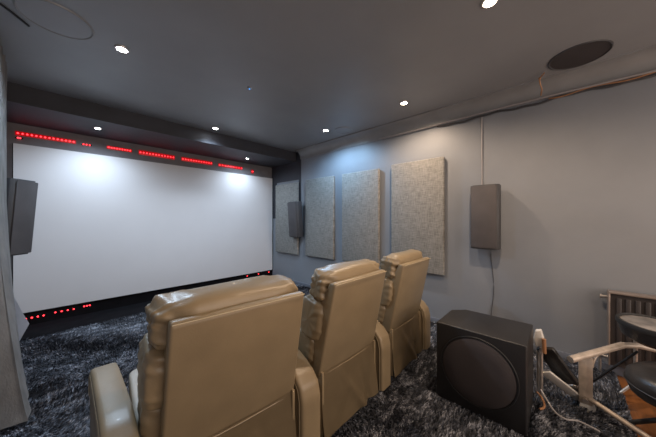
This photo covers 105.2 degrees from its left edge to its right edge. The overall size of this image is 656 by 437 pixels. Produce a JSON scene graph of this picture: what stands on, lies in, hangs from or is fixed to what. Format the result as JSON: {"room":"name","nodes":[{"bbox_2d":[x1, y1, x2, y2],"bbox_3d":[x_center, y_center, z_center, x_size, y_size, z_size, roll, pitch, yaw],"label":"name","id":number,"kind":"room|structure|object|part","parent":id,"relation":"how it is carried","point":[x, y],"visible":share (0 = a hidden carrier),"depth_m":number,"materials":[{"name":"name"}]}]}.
{"room":"home theater","nodes":[
{"label":"home theater","id":0,"kind":"room"},
{"bbox_2d":[7,122,271,270],"bbox_3d":[-2.320,0.000,3.910,0.100,2.400,3.350,0,0,43],"label":"wall","id":1,"kind":"structure","parent":0,"point":[99,145],"depth_m":3.27,"materials":[{"name":"paint"}]},
{"bbox_2d":[15,131,75,143],"bbox_3d":[-3.214,-0.925,2.874,0.020,0.046,0.465,0,0,43],"label":"led strip","id":2,"kind":"object","parent":1,"relation":"attached to","point":[19,133],"visible":1,"depth_m":2.86,"materials":[{"name":"red plastic"}]},
{"bbox_2d":[53,308,75,312],"bbox_3d":[-3.112,1.090,2.967,0.016,0.016,0.190,0,0,43],"label":"led strip","id":3,"kind":"object","parent":1,"relation":"attached to","point":[72,308],"visible":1,"depth_m":2.96,"materials":[{"name":"red plastic"}]},
{"bbox_2d":[20,301,150,340],"bbox_3d":[-2.109,1.189,3.712,0.480,0.022,3.350,0,0,43],"label":"trim","id":4,"kind":"structure","parent":1,"relation":"attached to","point":[49,327],"depth_m":2.90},
{"bbox_2d":[107,146,131,151],"bbox_3d":[-2.773,-0.925,3.342,0.020,0.042,0.260,0,0,43],"label":"led strip","id":5,"kind":"object","parent":1,"relation":"attached to","point":[108,147],"visible":1,"depth_m":3.34,"materials":[{"name":"red plastic"}]},
{"bbox_2d":[12,143,272,313],"bbox_3d":[-2.251,0.118,3.885,0.035,1.848,3.288,0,0,43],"label":"projection screen","id":6,"kind":"object","parent":1,"relation":"attached to","point":[106,227],"visible":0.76,"depth_m":3.40,"materials":[{"name":"fabric"}]},
{"bbox_2d":[24,270,271,324],"bbox_3d":[-2.279,1.120,3.872,0.012,0.160,3.350,0,0,43],"label":"trim","id":7,"kind":"structure","parent":1,"relation":"attached to","point":[106,304],"depth_m":3.28,"materials":[{"name":"black wood"}]},
{"bbox_2d":[7,81,295,167],"bbox_3d":[-2.003,-1.115,3.612,0.770,0.170,3.350,0,0,43],"label":"ceiling soffit","id":8,"kind":"structure","parent":1,"relation":"attached to","point":[26,105],"depth_m":2.94,"materials":[{"name":"grey paint"}]},
{"bbox_2d":[139,150,174,159],"bbox_3d":[-2.480,-0.925,3.653,0.020,0.064,0.445,0,0,43],"label":"led strip","id":9,"kind":"object","parent":1,"relation":"attached to","point":[141,152],"visible":1,"depth_m":3.64,"materials":[{"name":"red plastic"}]},
{"bbox_2d":[181,157,211,164],"bbox_3d":[-2.105,-0.925,4.051,0.020,0.060,0.470,0,0,43],"label":"led strip","id":10,"kind":"object","parent":1,"relation":"attached to","point":[182,158],"visible":1,"depth_m":4.04,"materials":[{"name":"red plastic"}]},
{"bbox_2d":[218,163,241,169],"bbox_3d":[-1.724,-0.920,4.455,0.020,0.052,0.440,0,0,43],"label":"led strip","id":11,"kind":"object","parent":1,"relation":"attached to","point":[219,164],"visible":1,"depth_m":4.43,"materials":[{"name":"red plastic"}]},
{"bbox_2d":[0,0,655,151],"bbox_3d":[0.162,-1.250,1.572,6.920,0.100,3.550,0,0,43],"label":"ceiling","id":12,"kind":"structure","parent":0,"point":[310,67],"depth_m":1.85,"materials":[{"name":"paint"}]},
{"bbox_2d":[0,3,29,26],"bbox_3d":[-1.813,-1.193,1.336,0.018,0.013,0.453,0,0,-11],"label":"cable","id":13,"kind":"object","parent":12,"relation":"attached to","point":[2,5],"visible":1,"depth_m":1.47,"materials":[{"name":"grey plastic"}]},
{"bbox_2d":[0,38,30,429],"bbox_3d":[-2.197,-0.003,1.701,1.630,2.356,0.282,0,0,43],"label":"window curtain","id":14,"kind":"object","parent":12,"relation":"hanging from","point":[15,408],"visible":1,"depth_m":1.55,"materials":[{"name":"grey fabric"}]},
{"bbox_2d":[12,0,94,39],"bbox_3d":[-1.637,-1.196,1.515,0.334,0.009,0.334,0,0,43],"label":"ceiling speaker","id":15,"kind":"object","parent":12,"relation":"attached to","point":[48,15],"visible":1,"depth_m":1.50,"materials":[{"name":"paint"}]},
{"bbox_2d":[114,44,129,52],"bbox_3d":[-1.455,-1.196,1.773,0.088,0.009,0.088,0,0,43],"label":"recessed light","id":16,"kind":"object","parent":12,"relation":"in","point":[120,48],"visible":1,"depth_m":1.76,"materials":[{"name":"metal"}]},
{"bbox_2d":[335,127,352,132],"bbox_3d":[0.210,-1.196,3.402,0.244,0.009,0.244,0,0,43],"label":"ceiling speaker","id":17,"kind":"object","parent":12,"relation":"attached to","point":[339,129],"visible":1,"depth_m":3.41,"materials":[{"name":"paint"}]},
{"bbox_2d":[336,128,350,132],"bbox_3d":[0.210,-1.197,3.402,0.218,0.004,0.218,0,0,43],"label":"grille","id":18,"kind":"object","parent":17,"relation":"attached to","point":[339,130],"depth_m":3.41,"materials":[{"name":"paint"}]},
{"bbox_2d":[480,0,497,7],"bbox_3d":[0.893,-1.196,1.385,0.088,0.009,0.088,0,0,43],"label":"recessed light","id":19,"kind":"object","parent":12,"relation":"in","point":[485,3],"visible":1,"depth_m":1.39,"materials":[{"name":"metal"}]},
{"bbox_2d":[538,72,544,95],"bbox_3d":[1.796,-1.129,2.123,0.038,0.127,0.167,0,0,33],"label":"cable","id":20,"kind":"object","parent":12,"relation":"hanging from","point":[539,78],"visible":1,"depth_m":2.12,"materials":[{"name":"orange plastic"}]},
{"bbox_2d":[548,39,613,69],"bbox_3d":[1.848,-1.196,1.852,0.344,0.009,0.344,0,0,43],"label":"ceiling speaker","id":21,"kind":"object","parent":12,"relation":"attached to","point":[581,54],"visible":1,"depth_m":1.83},
{"bbox_2d":[272,72,655,363],"bbox_3d":[1.345,0.000,2.827,6.920,2.400,0.100,0,0,43],"label":"wall","id":22,"kind":"structure","parent":0,"point":[576,173],"depth_m":2.22,"materials":[{"name":"paint"}]},
{"bbox_2d":[272,152,300,218],"bbox_3d":[-0.809,-0.500,4.784,0.900,1.400,0.006,0,0,43],"label":"trim","id":23,"kind":"structure","parent":22,"relation":"attached to","point":[291,171],"depth_m":4.76,"materials":[{"name":"grey paint"}]},
{"bbox_2d":[276,182,298,254],"bbox_3d":[-0.772,0.000,4.715,0.670,1.300,0.054,0,0,43],"label":"acoustic panel","id":24,"kind":"object","parent":22,"relation":"attached to","point":[285,193],"visible":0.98,"depth_m":4.70,"materials":[{"name":"fabric"}]},
{"bbox_2d":[287,201,303,237],"bbox_3d":[-0.573,0.014,4.408,0.240,0.627,0.188,0,0,43],"label":"wall speaker","id":25,"kind":"object","parent":22,"relation":"attached to","point":[295,219],"visible":1,"depth_m":4.34,"materials":[{"name":"fabric"}]},
{"bbox_2d":[287,202,296,236],"bbox_3d":[-0.620,0.019,4.358,0.216,0.596,0.010,0,4,43],"label":"grille","id":26,"kind":"object","parent":25,"relation":"attached to","point":[292,206],"depth_m":4.34,"materials":[{"name":"fabric"}]},
{"bbox_2d":[305,176,334,259],"bbox_3d":[-0.139,-0.013,4.118,0.650,1.305,0.054,0,0,43],"label":"acoustic panel","id":27,"kind":"object","parent":22,"relation":"attached to","point":[319,192],"visible":1,"depth_m":4.07,"materials":[{"name":"fabric"}]},
{"bbox_2d":[342,169,379,265],"bbox_3d":[0.455,-0.018,3.559,0.640,1.295,0.054,0,0,43],"label":"acoustic panel","id":28,"kind":"object","parent":22,"relation":"attached to","point":[361,189],"visible":0.85,"depth_m":3.51,"materials":[{"name":"fabric"}]},
{"bbox_2d":[391,157,444,275],"bbox_3d":[1.053,-0.028,2.995,0.645,1.315,0.054,0,0,43],"label":"acoustic panel","id":29,"kind":"object","parent":22,"relation":"attached to","point":[417,187],"visible":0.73,"depth_m":2.94,"materials":[{"name":"fabric"}]},
{"bbox_2d":[292,280,624,376],"bbox_3d":[1.481,1.167,2.621,6.240,0.065,0.014,0,0,43],"label":"baseboard","id":30,"kind":"structure","parent":22,"relation":"attached to","point":[619,371],"depth_m":2.11,"materials":[{"name":"paint"}]},
{"bbox_2d":[295,44,655,158],"bbox_3d":[1.592,-1.127,2.440,5.830,0.145,0.125,0,0,43],"label":"trim","id":31,"kind":"structure","parent":22,"relation":"attached to","point":[641,60],"depth_m":2.35,"materials":[{"name":"paint"}]},
{"bbox_2d":[481,117,482,184],"bbox_3d":[1.561,-0.695,2.546,0.011,0.710,0.012,0,0,43],"label":"cable","id":32,"kind":"object","parent":22,"relation":"attached to","point":[481,117],"visible":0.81,"depth_m":2.54,"materials":[{"name":"grey plastic"}]},
{"bbox_2d":[471,184,500,249],"bbox_3d":[1.540,-0.015,2.458,0.240,0.620,0.168,0,0,43],"label":"wall speaker","id":33,"kind":"object","parent":22,"relation":"attached to","point":[485,199],"visible":1,"depth_m":2.38,"materials":[{"name":"fabric"}]},
{"bbox_2d":[491,258,493,314],"bbox_3d":[1.626,0.705,2.484,0.029,0.810,0.006,0,0,43],"label":"cable","id":34,"kind":"object","parent":33,"relation":"hanging from","point":[491,258],"visible":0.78,"depth_m":2.48,"materials":[{"name":"grey plastic"}]},
{"bbox_2d":[379,69,655,139],"bbox_3d":[1.993,-1.042,2.115,3.601,0.061,0.030,0,0,43],"label":"cable","id":35,"kind":"object","parent":22,"relation":"attached to","point":[593,86],"visible":1,"depth_m":2.14,"materials":[{"name":"brown plastic"}]},
{"bbox_2d":[598,289,655,371],"bbox_3d":[2.515,0.872,1.574,1.119,0.647,0.117,0,0,43],"label":"radiator","id":36,"kind":"object","parent":22,"relation":"attached to","point":[617,301],"visible":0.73,"depth_m":1.84,"materials":[{"name":"metal"}]},
{"bbox_3d":[2.137,0.830,1.912,0.010,0.540,0.086,0,0,43],"label":"panel","id":37,"kind":"part","parent":36,"relation":"part of","materials":[{"name":"metal"}]},
{"bbox_2d":[607,289,655,299],"bbox_3d":[2.523,0.555,1.547,1.069,0.014,0.088,0,0,43],"label":"grille","id":38,"kind":"object","parent":36,"relation":"attached to","point":[637,296],"depth_m":1.82,"materials":[{"name":"brown wood"}]},
{"bbox_2d":[617,375,655,436],"bbox_3d":[1.876,1.250,-0.043,2.210,0.100,3.550,0,0,43],"label":"floor","id":39,"kind":"structure","parent":0,"point":[639,409],"depth_m":1.58,"materials":[{"name":"brown wood"}]},
{"bbox_2d":[567,342,655,436],"bbox_3d":[1.889,0.993,1.499,0.835,0.434,0.395,0,0,-20],"label":"rack","id":40,"kind":"object","parent":39,"relation":"on","point":[585,360],"visible":0.99,"depth_m":1.54,"materials":[{"name":"paint"}]},
{"bbox_3d":[1.609,1.002,1.569,0.062,0.295,0.044,0,0,43],"label":"upright post","id":41,"kind":"part","parent":40,"relation":"part of","materials":[{"name":"paint"}]},
{"bbox_2d":[615,313,655,394],"bbox_3d":[1.978,0.910,1.531,0.323,0.619,0.555,0,0,43],"label":"pad","id":42,"kind":"object","parent":39,"relation":"on","point":[640,328],"visible":0.86,"depth_m":1.47,"materials":[{"name":"black rubber"}]},
{"bbox_2d":[623,361,655,425],"bbox_3d":[1.871,1.012,1.301,0.444,0.376,0.444,0,0,43],"label":"stool","id":43,"kind":"object","parent":39,"relation":"on","point":[640,377],"visible":0.91,"depth_m":1.37,"materials":[{"name":"black leather"}]},
{"bbox_3d":[1.871,0.909,1.301,0.436,0.171,0.436,0,0,43],"label":"seat","id":44,"kind":"part","parent":43,"relation":"part of","materials":[{"name":"black leather"}]},
{"bbox_3d":[1.812,1.109,1.381,0.024,0.177,0.215,0,0,-37],"label":"leg","id":45,"kind":"part","parent":43,"relation":"part of","materials":[{"name":"black metal"}]},
{"bbox_3d":[-0.642,1.250,2.330,4.710,0.100,3.550,0,0,43],"label":"floor","id":46,"kind":"structure","parent":0,"visible":0},
{"bbox_2d":[0,284,637,436],"bbox_3d":[-0.432,1.179,2.130,4.130,0.040,3.324,0,0,43],"label":"carpet","id":47,"kind":"object","parent":46,"relation":"on","point":[57,366],"visible":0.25,"depth_m":1.65,"materials":[{"name":"grey carpet"}]},
{"bbox_2d":[88,275,319,436],"bbox_3d":[-0.596,0.732,1.248,0.859,0.924,0.824,0,0,44],"label":"recliner chair","id":48,"kind":"object","parent":47,"relation":"on","point":[225,359],"visible":1,"depth_m":0.98,"materials":[{"name":"beige leather"}]},
{"bbox_3d":[-0.879,0.971,1.020,0.682,0.419,0.093,0,0,44],"label":"armrest","id":49,"kind":"part","parent":48,"relation":"part of","materials":[{"name":"beige leather"}]},
{"bbox_2d":[129,369,139,435],"bbox_3d":[-0.646,0.831,1.321,0.617,0.115,0.472,0,0,-41],"label":"seat cushion","id":50,"kind":"object","parent":48,"relation":"on","point":[133,392],"depth_m":1.13,"materials":[{"name":"leather"}]},
{"bbox_2d":[137,399,160,436],"bbox_3d":[-0.474,0.719,1.142,0.623,0.219,0.237,0,0,-41],"label":"cushion","id":51,"kind":"object","parent":48,"relation":"on","point":[148,419],"depth_m":0.88,"materials":[{"name":"beige leather"}]},
{"bbox_2d":[137,333,164,410],"bbox_3d":[-0.442,0.554,1.106,0.632,0.264,0.249,0,0,-41],"label":"lumbar cushion","id":52,"kind":"object","parent":48,"relation":"on","point":[151,355],"depth_m":0.85,"materials":[{"name":"beige leather"}]},
{"bbox_2d":[145,275,297,349],"bbox_3d":[-0.401,0.373,1.063,0.603,0.205,0.202,0,0,-41],"label":"cushion","id":53,"kind":"object","parent":48,"relation":"on","point":[164,309],"depth_m":0.95,"materials":[{"name":"beige leather"}]},
{"bbox_3d":[-0.342,0.971,1.490,0.684,0.419,0.112,0,0,44],"label":"armrest","id":54,"kind":"part","parent":48,"relation":"part of","materials":[{"name":"beige leather"}]},
{"bbox_2d":[298,259,390,436],"bbox_3d":[-0.034,0.732,1.777,0.799,0.924,0.691,0,0,44],"label":"recliner chair","id":55,"kind":"object","parent":47,"relation":"on","point":[342,338],"visible":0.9,"depth_m":1.44,"materials":[{"name":"beige leather"}]},
{"bbox_2d":[298,329,313,362],"bbox_3d":[0.046,0.719,1.620,0.189,0.215,0.557,0,0,44],"label":"cushion","id":56,"kind":"object","parent":55,"relation":"on","point":[306,337],"depth_m":1.39,"materials":[{"name":"beige leather"}]},
{"bbox_2d":[300,294,323,340],"bbox_3d":[0.083,0.553,1.586,0.200,0.260,0.576,0,0,44],"label":"lumbar cushion","id":57,"kind":"object","parent":55,"relation":"on","point":[312,319],"depth_m":1.36,"materials":[{"name":"beige leather"}]},
{"bbox_2d":[309,259,378,300],"bbox_3d":[0.119,0.373,1.549,0.176,0.208,0.557,0,0,44],"label":"cushion","id":58,"kind":"object","parent":55,"relation":"on","point":[323,278],"depth_m":1.41,"materials":[{"name":"beige leather"}]},
{"bbox_3d":[0.148,0.971,1.997,0.672,0.419,0.112,0,0,44],"label":"armrest","id":59,"kind":"part","parent":55,"relation":"part of","materials":[{"name":"beige leather"}]},
{"bbox_2d":[377,249,430,376],"bbox_3d":[0.468,0.733,2.305,0.799,0.922,0.690,0,0,43],"label":"recliner chair","id":60,"kind":"object","parent":47,"relation":"on","point":[403,313],"visible":0.65,"depth_m":1.97,"materials":[{"name":"beige leather"}]},
{"bbox_2d":[377,305,385,322],"bbox_3d":[0.551,0.719,2.146,0.191,0.216,0.564,0,0,43],"label":"cushion","id":61,"kind":"object","parent":60,"relation":"on","point":[382,310],"depth_m":1.91,"materials":[{"name":"beige leather"}]},
{"bbox_2d":[380,277,392,305],"bbox_3d":[0.589,0.552,2.113,0.206,0.259,0.573,0,0,43],"label":"lumbar cushion","id":62,"kind":"object","parent":60,"relation":"on","point":[387,293],"depth_m":1.87,"materials":[{"name":"beige leather"}]},
{"bbox_2d":[380,249,422,278],"bbox_3d":[0.624,0.374,2.081,0.173,0.204,0.556,0,0,43],"label":"cushion","id":63,"kind":"object","parent":60,"relation":"on","point":[392,263],"depth_m":1.90,"materials":[{"name":"beige leather"}]},
{"bbox_3d":[0.646,0.971,2.527,0.672,0.419,0.112,0,0,43],"label":"armrest","id":64,"kind":"part","parent":60,"relation":"part of","materials":[{"name":"beige leather"}]},
{"bbox_2d":[437,310,532,436],"bbox_3d":[1.022,0.934,1.646,0.476,0.492,0.402,0,0,43],"label":"subwoofer","id":65,"kind":"object","parent":47,"relation":"on","point":[485,362],"visible":1,"depth_m":1.50,"materials":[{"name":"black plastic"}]},
{"bbox_2d":[443,338,516,408],"bbox_3d":[0.890,0.925,1.506,0.396,0.396,0.016,0,0,43],"label":"grille","id":66,"kind":"object","parent":65,"relation":"attached to","point":[481,373],"depth_m":1.49,"materials":[{"name":"black fabric"}]},
{"bbox_2d":[536,391,545,409],"bbox_3d":[1.322,1.132,1.555,0.041,0.052,0.121,0,0,33],"label":"cable","id":67,"kind":"object","parent":47,"relation":"on","point":[537,392],"visible":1,"depth_m":1.55,"materials":[{"name":"orange plastic"}]},
{"bbox_2d":[533,329,578,400],"bbox_3d":[1.491,0.959,1.624,0.281,0.463,0.133,0,0,19],"label":"chair","id":68,"kind":"object","parent":47,"relation":"on","point":[562,377],"visible":0.92,"depth_m":1.61,"materials":[{"name":"metal"}]},
{"bbox_3d":[1.405,1.015,1.665,0.022,0.351,0.112,0,0,31],"label":"pedal frame","id":69,"kind":"part","parent":68,"relation":"part of","materials":[{"name":"metal"}]},
{"bbox_3d":[1.503,1.070,1.606,0.210,0.204,0.164,0,0,43],"label":"plate","id":70,"kind":"part","parent":68,"relation":"part of","materials":[{"name":"white plastic"}]},
{"bbox_3d":[1.588,1.103,1.623,0.059,0.091,0.096,0,0,-20],"label":"heel plate","id":71,"kind":"part","parent":68,"relation":"part of","materials":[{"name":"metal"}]},
{"bbox_2d":[540,389,599,431],"bbox_3d":[1.388,1.128,1.473,0.079,0.065,0.277,0,0,-23],"label":"cable","id":72,"kind":"object","parent":47,"relation":"on","point":[560,416],"visible":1,"depth_m":1.44,"materials":[{"name":"white plastic"}]},
{"bbox_2d":[593,350,638,382],"bbox_3d":[1.879,0.989,1.735,0.165,0.346,0.357,0,0,13],"label":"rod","id":73,"kind":"object","parent":47,"relation":"on","point":[636,351],"visible":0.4,"depth_m":1.61,"materials":[{"name":"black metal"}]},
{"bbox_3d":[-1.021,0.000,0.316,6.920,2.400,0.100,0,0,43],"label":"wall","id":74,"kind":"structure","parent":0,"visible":0},
{"bbox_2d":[7,178,37,255],"bbox_3d":[-2.690,-0.014,2.160,0.195,0.658,0.200,0,0,-9],"label":"wall speaker","id":75,"kind":"object","parent":74,"relation":"attached to","point":[21,194],"visible":0.77,"depth_m":2.14,"materials":[{"name":"plastic"}]}
]}

